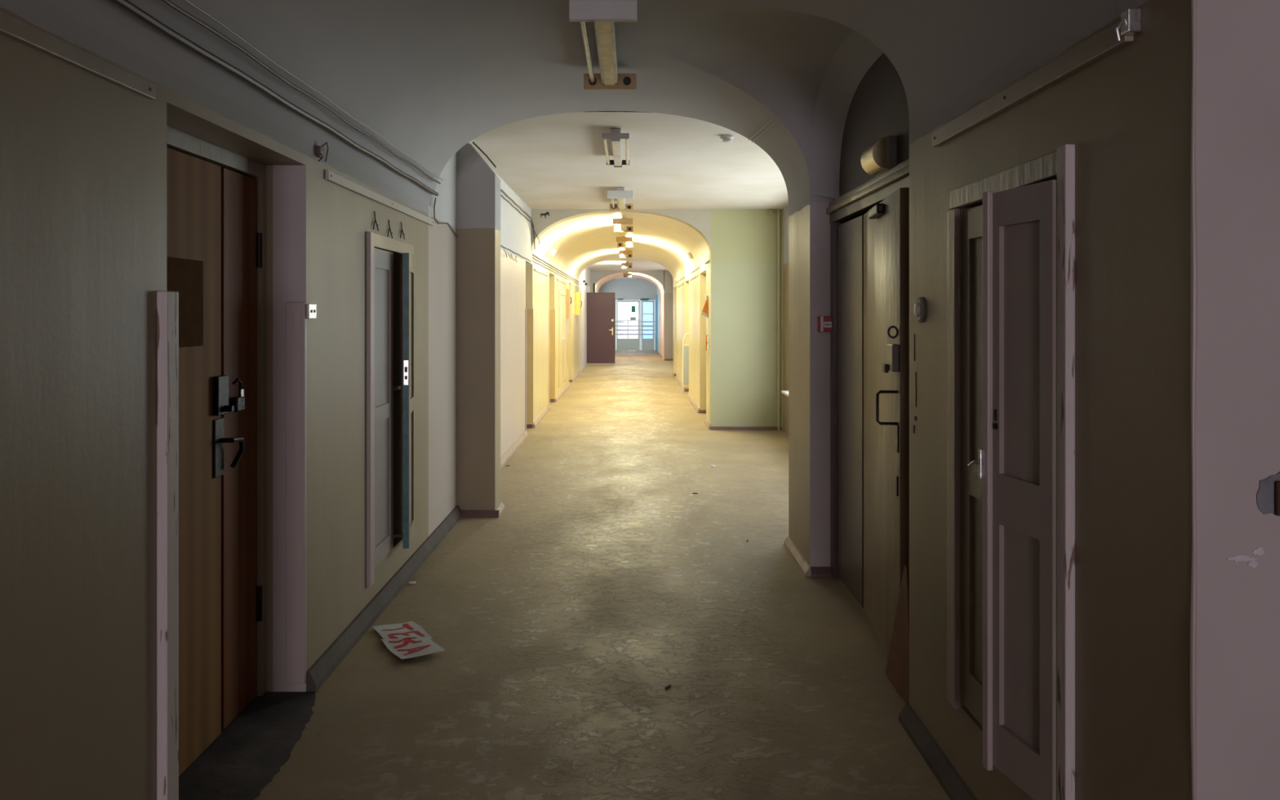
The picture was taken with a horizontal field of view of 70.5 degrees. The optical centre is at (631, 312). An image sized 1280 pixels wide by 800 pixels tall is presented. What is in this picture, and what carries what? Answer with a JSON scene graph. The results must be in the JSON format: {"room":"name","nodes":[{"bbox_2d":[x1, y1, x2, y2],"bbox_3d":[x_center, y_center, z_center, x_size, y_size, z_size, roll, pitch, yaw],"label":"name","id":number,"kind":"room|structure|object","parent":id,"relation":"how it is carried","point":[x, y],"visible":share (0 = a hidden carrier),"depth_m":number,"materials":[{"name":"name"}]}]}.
{"room":"abandoned building corridor","nodes":[
{"label":"abandoned building corridor","id":0,"kind":"room"},
{"bbox_2d":[0,0,590,799],"bbox_3d":[-1.587,-0.025,9.550,0.525,3.150,39.500,0,0,0],"label":"wall","id":1,"kind":"structure","parent":0,"point":[83,153],"depth_m":2.37,"materials":[{"name":"beige paint"}]},
{"bbox_2d":[0,10,155,99],"bbox_3d":[-1.316,-0.607,1.448,0.018,0.042,2.095,0,0,0],"label":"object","id":2,"kind":"object","parent":1,"relation":"attached to","point":[12,27],"visible":1,"depth_m":2.12,"materials":[{"name":"beige paint"}]},
{"bbox_2d":[156,291,178,799],"bbox_3d":[-1.310,0.745,2.562,0.031,1.610,0.067,0,0,0],"label":"guard","id":3,"kind":"object","parent":1,"relation":"attached to","point":[167,302],"visible":1,"depth_m":2.53,"materials":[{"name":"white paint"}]},
{"bbox_2d":[166,125,266,776],"bbox_3d":[-1.508,0.475,3.140,0.144,2.149,1.107,0,0,0],"label":"door","id":4,"kind":"structure","parent":1,"relation":"in","point":[216,195],"depth_m":3.27,"materials":[{"name":"brown wood"}]},
{"bbox_2d":[110,0,438,195],"bbox_3d":[-1.291,-0.785,3.610,0.026,0.030,4.820,0,0,0],"label":"conduit","id":5,"kind":"object","parent":1,"relation":"attached to","point":[126,5],"visible":1,"depth_m":3.01,"materials":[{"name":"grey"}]},
{"bbox_2d":[433,197,457,237],"bbox_3d":[-1.313,-0.663,6.428,0.024,0.194,0.865,0,0,-1],"label":"cable","id":6,"kind":"object","parent":5,"relation":"hanging from","point":[435,197],"visible":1,"depth_m":6.09,"materials":[{"name":"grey plastic"}]},
{"bbox_2d":[272,164,306,691],"bbox_3d":[-1.393,0.475,3.694,0.135,2.150,0.002,0,0,0],"label":"door frame","id":7,"kind":"structure","parent":1,"relation":"attached to","point":[289,181],"depth_m":3.69,"materials":[{"name":"paint"}]},
{"bbox_2d":[285,302,316,684],"bbox_3d":[-1.353,0.732,3.717,0.094,1.547,0.106,0,0,0],"label":"guard","id":8,"kind":"object","parent":1,"relation":"attached to","point":[295,312],"depth_m":3.66,"materials":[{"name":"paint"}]},
{"bbox_2d":[315,142,328,161],"bbox_3d":[-1.306,-0.675,3.840,0.038,0.095,0.125,0,0,0],"label":"junction box","id":9,"kind":"object","parent":1,"relation":"attached to","point":[319,149],"visible":1,"depth_m":3.81,"materials":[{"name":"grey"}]},
{"bbox_2d":[372,211,378,231],"bbox_3d":[-1.312,-0.472,4.666,0.023,0.097,0.099,0,0,0],"label":"wall hook","id":10,"kind":"object","parent":1,"relation":"attached to","point":[375,221],"visible":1,"depth_m":4.66,"materials":[{"name":"black metal"}]},
{"bbox_2d":[324,169,434,226],"bbox_3d":[-1.316,-0.596,4.972,0.018,0.042,2.102,0,0,0],"label":"duct","id":11,"kind":"object","parent":1,"relation":"attached to","point":[331,176],"visible":1,"depth_m":4.62,"materials":[{"name":"beige"}]},
{"bbox_2d":[306,505,461,693],"bbox_3d":[-1.305,1.508,5.287,0.040,0.085,3.185,0,0,0],"label":"baseboard","id":12,"kind":"structure","parent":1,"relation":"attached to","point":[326,664],"depth_m":4.55,"materials":[{"name":"wood"}]},
{"bbox_2d":[386,219,392,238],"bbox_3d":[-1.312,-0.457,4.941,0.023,0.097,0.099,0,0,0],"label":"wall hook","id":13,"kind":"object","parent":1,"relation":"attached to","point":[389,228],"visible":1,"depth_m":4.94,"materials":[{"name":"black metal"}]},
{"bbox_2d":[366,231,414,586],"bbox_3d":[-1.459,0.482,4.985,0.461,1.775,0.910,0,0,0],"label":"door","id":14,"kind":"structure","parent":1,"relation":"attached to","point":[380,388],"depth_m":4.86,"materials":[{"name":"paint"}]},
{"bbox_2d":[393,385,401,391],"bbox_3d":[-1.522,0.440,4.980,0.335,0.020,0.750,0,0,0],"label":"door handle","id":15,"kind":"object","parent":14,"relation":"attached to","point":[395,387],"depth_m":5.26,"materials":[{"name":"green"}]},
{"bbox_2d":[503,249,518,262],"bbox_3d":[-1.305,-0.610,9.877,0.033,0.069,1.158,0,0,0],"label":"wall hooks","id":16,"kind":"object","parent":1,"relation":"attached to","point":[511,257],"visible":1,"depth_m":9.83,"materials":[{"name":"beige plastic"}]},
{"bbox_2d":[500,430,528,468],"bbox_3d":[-1.309,1.512,9.270,0.032,0.075,4.200,0,0,0],"label":"baseboard","id":17,"kind":"structure","parent":1,"relation":"attached to","point":[504,458],"depth_m":9.99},
{"bbox_2d":[500,194,531,222],"bbox_3d":[-1.313,-1.185,9.550,0.014,0.019,4.700,0,0,0],"label":"cable","id":18,"kind":"object","parent":1,"relation":"attached to","point":[500,194],"visible":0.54,"depth_m":10.18,"materials":[{"name":"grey plastic"}]},
{"bbox_2d":[500,244,531,261],"bbox_3d":[-1.313,-0.675,9.550,0.012,0.017,4.700,0,0,0],"label":"cable","id":19,"kind":"object","parent":1,"relation":"attached to","point":[500,245],"visible":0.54,"depth_m":10.12,"materials":[{"name":"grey plastic"}]},
{"bbox_2d":[500,188,535,249],"bbox_3d":[-1.291,-1.043,9.613,0.045,0.426,4.727,0,0,0],"label":"cable","id":20,"kind":"object","parent":1,"relation":"attached to","point":[500,188],"visible":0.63,"depth_m":11.19,"materials":[{"name":"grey plastic"}]},
{"bbox_2d":[524,308,526,430],"bbox_3d":[-1.319,0.710,11.345,0.012,1.520,0.050,0,0,0],"label":"guard","id":21,"kind":"object","parent":1,"relation":"attached to","point":[525,308],"visible":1,"depth_m":11.32,"materials":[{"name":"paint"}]},
{"bbox_2d":[533,268,548,276],"bbox_3d":[-1.317,-0.585,13.375,0.016,0.030,2.050,0,0,0],"label":"duct","id":22,"kind":"object","parent":1,"relation":"attached to","point":[535,269],"visible":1,"depth_m":13.14,"materials":[{"name":"beige paint"}]},
{"bbox_2d":[532,404,551,427],"bbox_3d":[-1.309,1.512,13.415,0.032,0.075,2.490,0,0,0],"label":"baseboard","id":23,"kind":"structure","parent":1,"relation":"attached to","point":[542,415],"depth_m":13.13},
{"bbox_2d":[549,309,550,403],"bbox_3d":[-1.319,0.710,14.635,0.012,1.520,0.050,0,0,0],"label":"guard","id":24,"kind":"object","parent":1,"relation":"attached to","point":[549,309],"visible":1,"depth_m":14.61,"materials":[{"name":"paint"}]},
{"bbox_2d":[550,309,555,399],"bbox_3d":[-1.381,0.725,15.649,0.137,1.550,0.022,0,0,0],"label":"guard","id":25,"kind":"object","parent":1,"relation":"attached to","point":[552,311],"visible":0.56,"depth_m":15.64,"materials":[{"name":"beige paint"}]},
{"bbox_2d":[532,254,578,281],"bbox_3d":[-1.313,-0.770,17.425,0.018,0.022,10.650,0,0,0],"label":"cable","id":26,"kind":"object","parent":1,"relation":"attached to","point":[532,255],"visible":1,"depth_m":14.99,"materials":[{"name":"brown plastic"}]},
{"bbox_2d":[532,257,578,283],"bbox_3d":[-1.313,-0.730,17.425,0.014,0.020,10.650,0,0,0],"label":"cable","id":27,"kind":"object","parent":1,"relation":"attached to","point":[532,257],"visible":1,"depth_m":15.09,"materials":[{"name":"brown plastic"}]},
{"bbox_2d":[533,260,578,284],"bbox_3d":[-1.313,-0.690,17.425,0.012,0.019,10.650,0,0,0],"label":"cable","id":28,"kind":"object","parent":1,"relation":"attached to","point":[533,260],"visible":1,"depth_m":14.84,"materials":[{"name":"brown plastic"}]},
{"bbox_2d":[558,290,565,387],"bbox_3d":[-1.305,0.485,17.335,0.040,1.770,1.570,0,0,0],"label":"door","id":29,"kind":"structure","parent":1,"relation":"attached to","point":[562,300],"depth_m":17.24,"materials":[{"name":"beige paint"}]},
{"bbox_2d":[554,382,570,402],"bbox_3d":[-1.309,1.512,17.480,0.032,0.075,3.640,0,0,0],"label":"baseboard","id":30,"kind":"structure","parent":1,"relation":"attached to","point":[562,391],"depth_m":17.06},
{"bbox_2d":[566,288,571,318],"bbox_3d":[-1.271,-0.179,18.650,0.109,0.587,0.400,0,0,0],"label":"electrical box","id":31,"kind":"object","parent":1,"relation":"attached to","point":[568,291],"visible":1,"depth_m":18.45,"materials":[{"name":"orange metal"}]},
{"bbox_2d":[571,371,579,382],"bbox_3d":[-1.309,1.512,21.500,0.032,0.075,2.600,0,0,0],"label":"baseboard","id":32,"kind":"structure","parent":1,"relation":"attached to","point":[577,374],"depth_m":21.18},
{"bbox_2d":[575,292,582,315],"bbox_3d":[-1.242,-0.214,21.650,0.167,0.546,0.500,0,0,0],"label":"electrical box","id":33,"kind":"object","parent":1,"relation":"attached to","point":[578,295],"visible":1,"depth_m":21.40,"materials":[{"name":"yellow metal"}]},
{"bbox_2d":[586,292,614,364],"bbox_3d":[-0.927,0.477,26.925,0.886,2.146,0.250,0,0,0],"label":"door","id":34,"kind":"structure","parent":1,"relation":"in","point":[600,305],"depth_m":27.00,"materials":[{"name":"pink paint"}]},
{"bbox_2d":[456,142,500,510],"bbox_3d":[-1.179,0.115,7.025,0.291,2.870,0.290,0,0,0],"label":"wall","id":35,"kind":"structure","parent":0,"point":[477,186],"depth_m":6.88,"materials":[{"name":"beige paint"}]},
{"bbox_2d":[460,510,499,517],"bbox_3d":[-1.163,1.525,6.864,0.323,0.050,0.032,0,0,0],"label":"baseboard","id":36,"kind":"structure","parent":35,"relation":"attached to","point":[464,513],"depth_m":6.85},
{"bbox_2d":[472,142,496,167],"bbox_3d":[-1.113,-1.198,6.875,0.182,0.193,0.027,0,0,-12],"label":"cable","id":37,"kind":"object","parent":35,"relation":"attached to","point":[473,143],"visible":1,"depth_m":6.87,"materials":[{"name":"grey plastic"}]},
{"bbox_2d":[495,502,504,515],"bbox_3d":[-1.018,1.525,7.025,0.032,0.050,0.290,0,0,0],"label":"baseboard","id":38,"kind":"structure","parent":35,"relation":"attached to","point":[500,507],"depth_m":7.04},
{"bbox_2d":[178,350,950,799],"bbox_3d":[0.350,1.617,13.550,4.500,0.165,47.700,0,0,0],"label":"floor","id":39,"kind":"structure","parent":0,"point":[562,620],"depth_m":4.03,"materials":[{"name":"concrete"}]},
{"bbox_2d":[372,621,432,639],"bbox_3d":[-1.103,1.539,4.365,0.212,0.014,0.294,0,0,-31],"label":"paper sheet","id":40,"kind":"object","parent":39,"relation":"on","point":[411,628],"visible":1,"depth_m":4.38,"materials":[{"name":"paper"}]},
{"bbox_2d":[381,636,444,658],"bbox_3d":[-1.010,1.532,4.173,0.204,0.013,0.309,0,0,-33],"label":"paper sheet","id":41,"kind":"object","parent":39,"relation":"on","point":[412,646],"visible":1,"depth_m":4.15,"materials":[{"name":"paper"}]},
{"bbox_2d":[655,294,657,350],"bbox_3d":[1.019,0.412,36.700,0.069,2.237,0.600,0,0,0],"label":"locker","id":42,"kind":"object","parent":39,"relation":"on","point":[655,295],"visible":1,"depth_m":36.40,"materials":[{"name":"blue"}]},
{"bbox_2d":[682,333,688,392],"bbox_3d":[1.078,0.973,17.500,0.184,1.154,0.028,0,0,0],"label":"frame","id":43,"kind":"object","parent":39,"relation":"on","point":[685,347],"visible":0.74,"depth_m":17.49,"materials":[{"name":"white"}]},
{"bbox_2d":[777,209,780,430],"bbox_3d":[1.945,0.100,11.930,0.034,2.900,0.036,0,0,0],"label":"pipe","id":44,"kind":"object","parent":39,"relation":"on","point":[779,211],"visible":1,"depth_m":11.91,"materials":[{"name":"beige"}]},
{"bbox_2d":[782,209,783,430],"bbox_3d":[1.994,0.100,11.930,0.027,2.900,0.028,0,0,0],"label":"pipe","id":45,"kind":"object","parent":39,"relation":"on","point":[782,210],"visible":0.86,"depth_m":11.92,"materials":[{"name":"beige"}]},
{"bbox_2d":[809,202,830,566],"bbox_3d":[1.140,0.450,5.349,0.170,2.200,0.001,0,0,0],"label":"wall pier","id":46,"kind":"object","parent":39,"relation":"on","point":[820,224],"visible":0.64,"depth_m":5.35,"materials":[{"name":"paint"}]},
{"bbox_2d":[810,566,831,576],"bbox_3d":[1.140,1.525,5.334,0.170,0.050,0.032,0,0,0],"label":"baseboard","id":47,"kind":"structure","parent":46,"relation":"attached to","point":[815,571],"depth_m":5.32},
{"bbox_2d":[817,315,831,332],"bbox_3d":[1.142,0.068,5.329,0.086,0.092,0.042,0,0,0],"label":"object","id":48,"kind":"object","parent":46,"relation":"attached to","point":[824,322],"visible":1,"depth_m":5.32,"materials":[{"name":"red plastic"}]},
{"bbox_2d":[885,562,909,703],"bbox_3d":[1.088,1.264,3.680,0.012,0.547,0.360,0,0,0],"label":"board","id":49,"kind":"object","parent":39,"relation":"on","point":[897,670],"visible":0.71,"depth_m":3.62,"materials":[{"name":"wood"}]},
{"bbox_2d":[40,0,1101,208],"bbox_3d":[-0.050,-1.005,3.862,2.550,0.690,4.416,0,0,0],"label":"ceiling","id":50,"kind":"structure","parent":0,"point":[430,77],"depth_m":4.19,"materials":[{"name":"paint"}]},
{"bbox_2d":[161,0,440,183],"bbox_3d":[-1.263,-0.850,3.590,0.015,0.020,4.780,0,0,0],"label":"cable","id":51,"kind":"object","parent":50,"relation":"attached to","point":[169,2],"visible":1,"depth_m":3.20,"materials":[{"name":"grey plastic"}]},
{"bbox_2d":[183,0,444,180],"bbox_3d":[-1.247,-0.875,3.610,0.010,0.015,4.820,0,0,0],"label":"cable","id":52,"kind":"object","parent":50,"relation":"attached to","point":[186,1],"visible":1,"depth_m":3.31,"materials":[{"name":"beige plastic"}]},
{"bbox_2d":[568,0,637,89],"bbox_3d":[-0.118,-1.285,4.430,0.290,0.100,1.216,0,0,0],"label":"lamp","id":53,"kind":"object","parent":50,"relation":"attached to","point":[604,14],"visible":1,"depth_m":4.07,"materials":[{"name":"metal"}]},
{"bbox_2d":[588,77,596,84],"bbox_3d":[-0.213,-1.275,4.990,0.044,0.043,0.020,0,0,0],"label":"socket","id":54,"kind":"object","parent":53,"relation":"attached to","point":[590,82],"depth_m":4.98,"materials":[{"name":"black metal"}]},
{"bbox_2d":[622,76,631,84],"bbox_3d":[-0.023,-1.275,4.990,0.044,0.043,0.020,0,0,0],"label":"socket","id":55,"kind":"object","parent":53,"relation":"attached to","point":[626,80],"depth_m":4.98,"materials":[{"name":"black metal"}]},
{"bbox_2d":[748,117,774,140],"bbox_3d":[0.808,-1.142,5.660,0.009,0.034,0.801,0,0,-3],"label":"cable","id":56,"kind":"object","parent":50,"relation":"attached to","point":[771,119],"visible":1,"depth_m":5.61,"materials":[{"name":"beige plastic"}]},
{"bbox_2d":[751,120,777,142],"bbox_3d":[0.830,-1.127,5.660,0.009,0.036,0.801,0,0,-3],"label":"cable","id":57,"kind":"object","parent":50,"relation":"attached to","point":[775,122],"visible":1,"depth_m":5.61,"materials":[{"name":"beige plastic"}]},
{"bbox_2d":[433,111,788,202],"bbox_3d":[-0.135,-1.150,6.075,2.380,0.900,0.010,0,0,0],"label":"ceiling","id":58,"kind":"structure","parent":0,"point":[584,111],"depth_m":6.08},
{"bbox_2d":[533,212,709,280],"bbox_3d":[-0.135,-1.190,17.525,2.380,0.820,10.550,0,0,0],"label":"ceiling","id":59,"kind":"structure","parent":0,"point":[580,242],"depth_m":15.26,"materials":[{"name":"paint"}]},
{"bbox_2d":[549,248,555,256],"bbox_3d":[-1.200,-0.920,13.900,0.087,0.115,0.200,0,0,0],"label":"junction box","id":60,"kind":"object","parent":59,"relation":"attached to","point":[553,251],"visible":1,"depth_m":13.80,"materials":[{"name":"white plastic"}]},
{"bbox_2d":[612,217,633,231],"bbox_3d":[-0.118,-1.288,13.350,0.290,0.095,1.236,0,0,0],"label":"lamp","id":61,"kind":"object","parent":59,"relation":"attached to","point":[622,222],"visible":1,"depth_m":12.73,"materials":[{"name":"metal"}]},
{"bbox_2d":[616,236,632,247],"bbox_3d":[-0.118,-1.288,16.550,0.290,0.095,1.336,0,0,0],"label":"lamp","id":62,"kind":"object","parent":59,"relation":"attached to","point":[624,240],"visible":1,"depth_m":16.10,"materials":[{"name":"metal"}]},
{"bbox_2d":[618,249,632,257],"bbox_3d":[-0.118,-1.288,19.900,0.290,0.095,1.236,0,0,0],"label":"lamp","id":63,"kind":"object","parent":59,"relation":"attached to","point":[625,253],"visible":1,"depth_m":19.31,"materials":[{"name":"metal"}]},
{"bbox_2d":[599,279,657,350],"bbox_3d":[-0.135,-0.025,37.250,2.380,3.150,0.300,0,0,0],"label":"wall","id":64,"kind":"structure","parent":0,"point":[622,288],"depth_m":37.10,"materials":[{"name":"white paint"}]},
{"bbox_2d":[615,298,655,350],"bbox_3d":[0.170,0.490,37.175,1.660,2.120,0.090,0,0,0],"label":"door","id":65,"kind":"structure","parent":64,"relation":"in","point":[640,344],"depth_m":37.15,"materials":[{"name":"grey paint"}]},
{"bbox_2d":[631,306,635,312],"bbox_3d":[0.090,-0.134,37.166,0.179,0.269,0.009,0,0,0],"label":"paper notice","id":66,"kind":"object","parent":65,"relation":"attached to","point":[633,308],"visible":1,"depth_m":37.16,"materials":[{"name":"green"}]},
{"bbox_2d":[587,258,668,271],"bbox_3d":[0.138,-1.475,26.050,2.925,0.250,6.500,0,0,0],"label":"ceiling","id":67,"kind":"structure","parent":0,"point":[615,264],"depth_m":26.61,"materials":[{"name":"paint"}]},
{"bbox_2d":[621,261,632,268],"bbox_3d":[-0.118,-1.290,24.600,0.290,0.120,1.236,0,0,0],"label":"lamp","id":68,"kind":"object","parent":67,"relation":"attached to","point":[624,265],"visible":1,"depth_m":23.98,"materials":[{"name":"metal"}]},
{"bbox_2d":[468,111,788,209],"bbox_3d":[0.338,-1.482,9.040,3.325,0.235,5.920,0,0,0],"label":"ceiling","id":69,"kind":"structure","parent":0,"point":[558,161],"depth_m":8.36,"materials":[{"name":"paint"}]},
{"bbox_2d":[602,128,629,167],"bbox_3d":[-0.115,-1.315,7.294,0.200,0.099,1.216,0,0,0],"label":"lamp","id":70,"kind":"object","parent":69,"relation":"attached to","point":[615,135],"visible":1,"depth_m":7.00,"materials":[{"name":"metal"}]},
{"bbox_2d":[592,111,646,112],"bbox_3d":[-0.185,-1.349,6.082,0.730,0.018,0.012,0,0,0],"label":"ceiling crack","id":71,"kind":"structure","parent":69,"relation":"attached to","point":[593,111],"depth_m":6.08,"materials":[{"name":"black"}]},
{"bbox_2d":[607,187,633,210],"bbox_3d":[-0.118,-1.302,10.450,0.290,0.123,1.236,0,0,0],"label":"lamp","id":72,"kind":"object","parent":69,"relation":"attached to","point":[620,194],"visible":1,"depth_m":9.87,"materials":[{"name":"metal"}]},
{"bbox_2d":[720,134,733,142],"bbox_3d":[0.740,-1.339,7.000,0.104,0.052,0.104,0,0,0],"label":"smoke detector","id":73,"kind":"object","parent":69,"relation":"attached to","point":[726,138],"visible":1,"depth_m":6.97,"materials":[{"name":"white plastic"}]},
{"bbox_2d":[614,277,642,279],"bbox_3d":[-0.135,-1.475,35.300,2.380,0.250,3.600,0,0,0],"label":"ceiling","id":74,"kind":"structure","parent":0,"point":[618,277],"depth_m":36.28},
{"bbox_2d":[595,272,663,294],"bbox_3d":[-0.092,-1.125,31.550,2.295,0.950,3.900,0,0,0],"label":"ceiling","id":75,"kind":"structure","parent":0,"point":[602,282],"depth_m":31.29,"materials":[{"name":"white paint"}]},
{"bbox_2d":[623,273,631,277],"bbox_3d":[-0.118,-1.255,30.500,0.290,0.090,1.236,0,0,0],"label":"lamp","id":76,"kind":"object","parent":75,"relation":"attached to","point":[625,275],"visible":1,"depth_m":29.88,"materials":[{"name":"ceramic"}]},
{"bbox_2d":[590,271,673,359],"bbox_3d":[0.138,-0.025,29.440,2.925,3.150,0.320,0,0,0],"label":"wall","id":77,"kind":"structure","parent":0,"point":[595,276],"depth_m":29.28,"materials":[{"name":"grey paint"}]},
{"bbox_2d":[531,209,782,426],"bbox_3d":[0.338,-0.025,12.125,3.325,3.150,0.250,0,0,0],"label":"wall","id":78,"kind":"structure","parent":0,"point":[744,255],"depth_m":12.00,"materials":[{"name":"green paint"}]},
{"bbox_2d":[526,308,533,424],"bbox_3d":[-1.381,0.725,12.159,0.137,1.550,0.022,0,0,0],"label":"guard","id":79,"kind":"object","parent":78,"relation":"attached to","point":[529,311],"visible":0.56,"depth_m":12.15,"materials":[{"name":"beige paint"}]},
{"bbox_2d":[539,212,549,217],"bbox_3d":[-1.143,-1.291,11.998,0.130,0.083,0.003,0,0,0],"label":"flake","id":80,"kind":"object","parent":78,"relation":"attached to","point":[546,213],"visible":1,"depth_m":12.00,"materials":[{"name":"paint"}]},
{"bbox_2d":[711,426,782,430],"bbox_3d":[1.528,1.530,11.984,0.945,0.040,0.032,0,0,0],"label":"baseboard","id":81,"kind":"structure","parent":78,"relation":"attached to","point":[712,428],"depth_m":11.97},
{"bbox_2d":[657,271,664,360],"bbox_3d":[1.752,-0.025,33.350,1.395,3.150,8.100,0,0,0],"label":"wall","id":82,"kind":"structure","parent":0,"point":[661,295],"depth_m":32.34,"materials":[{"name":"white paint"}]},
{"bbox_2d":[839,53,909,223],"bbox_3d":[1.222,0.050,4.395,0.006,3.000,1.910,0,0,0],"label":"wall","id":83,"kind":"structure","parent":0,"point":[878,108],"depth_m":4.58,"materials":[{"name":"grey paint"}]},
{"bbox_2d":[826,158,909,659],"bbox_3d":[1.123,0.450,4.395,0.234,2.200,1.908,0,0,0],"label":"door","id":84,"kind":"structure","parent":83,"relation":"in","point":[869,251],"depth_m":4.37,"materials":[{"name":"brown paint"}]},
{"bbox_2d":[860,135,897,176],"bbox_3d":[1.162,-0.733,4.260,0.114,0.156,0.220,0,0,0],"label":"emergency light","id":85,"kind":"object","parent":83,"relation":"attached to","point":[881,156],"visible":0.8,"depth_m":4.16,"materials":[{"name":"grey plastic"}]},
{"bbox_2d":[673,0,1191,799],"bbox_3d":[1.752,-0.025,12.252,1.395,3.150,21.096,0,0,0],"label":"wall","id":86,"kind":"structure","parent":0,"point":[1126,114],"depth_m":2.04,"materials":[{"name":"beige paint"}]},
{"bbox_2d":[675,375,684,391],"bbox_3d":[1.039,1.512,19.525,0.032,0.075,3.450,0,0,0],"label":"baseboard","id":87,"kind":"structure","parent":86,"relation":"attached to","point":[677,379],"depth_m":19.50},
{"bbox_2d":[687,392,699,413],"bbox_3d":[1.039,1.512,15.275,0.032,0.075,2.650,0,0,0],"label":"baseboard","id":88,"kind":"structure","parent":86,"relation":"attached to","point":[695,405],"depth_m":14.99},
{"bbox_2d":[700,294,708,317],"bbox_3d":[1.009,-0.086,12.444,0.124,0.308,0.056,0,0,0],"label":"pouch","id":89,"kind":"object","parent":86,"relation":"hanging from","point":[704,310],"visible":0.91,"depth_m":12.42,"materials":[{"name":"orange plastic"}]},
{"bbox_2d":[703,417,711,429],"bbox_3d":[1.039,1.512,12.385,0.032,0.075,0.770,0,0,0],"label":"baseboard","id":90,"kind":"structure","parent":86,"relation":"attached to","point":[707,423],"depth_m":12.27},
{"bbox_2d":[706,336,709,351],"bbox_3d":[1.052,0.423,12.400,0.006,0.197,0.240,0,0,0],"label":"paper notice","id":91,"kind":"object","parent":86,"relation":"attached to","point":[708,337],"visible":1,"depth_m":12.36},
{"bbox_2d":[781,390,788,396],"bbox_3d":[2.100,1.005,9.225,0.400,0.030,4.550,0,0,0],"label":"window sill","id":92,"kind":"structure","parent":86,"relation":"attached to","point":[784,392],"depth_m":11.27,"materials":[{"name":"white plastic"}]},
{"bbox_2d":[783,536,810,576],"bbox_3d":[1.039,1.525,5.695,0.032,0.050,0.750,0,0,0],"label":"baseboard","id":93,"kind":"structure","parent":86,"relation":"attached to","point":[796,554],"depth_m":5.62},
{"bbox_2d":[913,333,916,433],"bbox_3d":[1.054,0.265,3.368,0.002,0.370,0.035,0,0,0],"label":"chips","id":94,"kind":"object","parent":86,"relation":"attached to","point":[915,417],"visible":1,"depth_m":3.37,"materials":[{"name":"brown"}]},
{"bbox_2d":[913,296,925,323],"bbox_3d":[1.042,-0.010,3.290,0.025,0.096,0.096,0,0,0],"label":"wall socket","id":95,"kind":"object","parent":86,"relation":"attached to","point":[919,309],"visible":1,"depth_m":3.27,"materials":[{"name":"grey plastic"}]},
{"bbox_2d":[898,703,977,799],"bbox_3d":[1.035,1.518,2.572,0.040,0.065,1.736,0,0,0],"label":"baseboard","id":96,"kind":"structure","parent":86,"relation":"attached to","point":[956,788],"depth_m":3.07,"materials":[{"name":"wood"}]},
{"bbox_2d":[946,144,1075,799],"bbox_3d":[1.019,0.565,2.563,0.192,1.930,0.824,0,0,0],"label":"door","id":97,"kind":"structure","parent":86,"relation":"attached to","point":[1019,245],"depth_m":2.35,"materials":[{"name":"white paint"}]},
{"bbox_2d":[932,19,1133,146],"bbox_3d":[1.044,-0.595,2.511,0.022,0.052,1.222,0,0,0],"label":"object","id":98,"kind":"object","parent":86,"relation":"attached to","point":[1104,42],"visible":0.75,"depth_m":2.30,"materials":[{"name":"beige paint"}]},
{"bbox_2d":[1115,8,1142,41],"bbox_3d":[1.030,-0.597,1.885,0.049,0.066,0.030,0,0,0],"label":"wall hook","id":99,"kind":"object","parent":86,"relation":"attached to","point":[1131,23],"visible":1,"depth_m":1.87,"materials":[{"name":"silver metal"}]},
{"bbox_2d":[1195,0,1279,799],"bbox_3d":[1.478,0.100,1.703,0.845,2.900,0.001,0,0,0],"label":"wall","id":100,"kind":"structure","parent":0,"point":[1237,428],"depth_m":1.70,"materials":[{"name":"paint"}]},
{"bbox_2d":[1190,0,1197,799],"bbox_3d":[1.057,0.130,1.703,0.013,2.800,0.011,0,0,0],"label":"trim","id":101,"kind":"structure","parent":100,"relation":"attached to","point":[1193,2],"depth_m":1.70,"materials":[{"name":"paint"}]},
{"bbox_2d":[1226,554,1256,562],"bbox_3d":[1.146,0.462,1.702,0.056,0.014,0.002,0,0,0],"label":"smear","id":102,"kind":"object","parent":100,"relation":"attached to","point":[1238,557],"visible":1,"depth_m":1.70,"materials":[{"name":"grey"}]},
{"bbox_2d":[1247,560,1258,568],"bbox_3d":[1.168,0.472,1.702,0.021,0.015,0.002,0,0,0],"label":"smear","id":103,"kind":"object","parent":100,"relation":"attached to","point":[1253,564],"visible":1,"depth_m":1.70,"materials":[{"name":"grey"}]},
{"bbox_2d":[1251,546,1264,555],"bbox_3d":[1.176,0.449,1.702,0.023,0.017,0.002,0,0,0],"label":"smear","id":104,"kind":"object","parent":100,"relation":"attached to","point":[1257,551],"visible":1,"depth_m":1.70,"materials":[{"name":"grey"}]},
{"bbox_2d":[1256,471,1279,515],"bbox_3d":[1.215,0.338,1.701,0.083,0.085,0.003,0,0,0],"label":"plaster patch","id":105,"kind":"object","parent":100,"relation":"attached to","point":[1265,492],"visible":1,"depth_m":1.70,"materials":[{"name":"paint"}]},
{"bbox_2d":[1274,480,1279,515],"bbox_3d":[1.220,0.347,1.694,0.030,0.065,0.010,0,0,0],"label":"lock striker","id":106,"kind":"object","parent":105,"relation":"attached to","point":[1277,483],"visible":1,"depth_m":1.69,"materials":[{"name":"brown"}]},
{"label":"outside","id":107,"kind":"structure","parent":0,"visible":0},
{"bbox_2d":[617,334,653,338],"bbox_3d":[1.000,1.750,53.750,18.000,0.200,32.500,0,0,0],"label":"ground","id":108,"kind":"structure","parent":107,"point":[620,336],"depth_m":61.70,"materials":[{"name":"white"}]},
{"bbox_2d":[617,321,653,334],"bbox_3d":[0.200,1.000,38.645,4.400,1.300,0.090,0,0,0],"label":"railing","id":109,"kind":"object","parent":108,"relation":"on","point":[618,322],"visible":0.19,"depth_m":38.60,"materials":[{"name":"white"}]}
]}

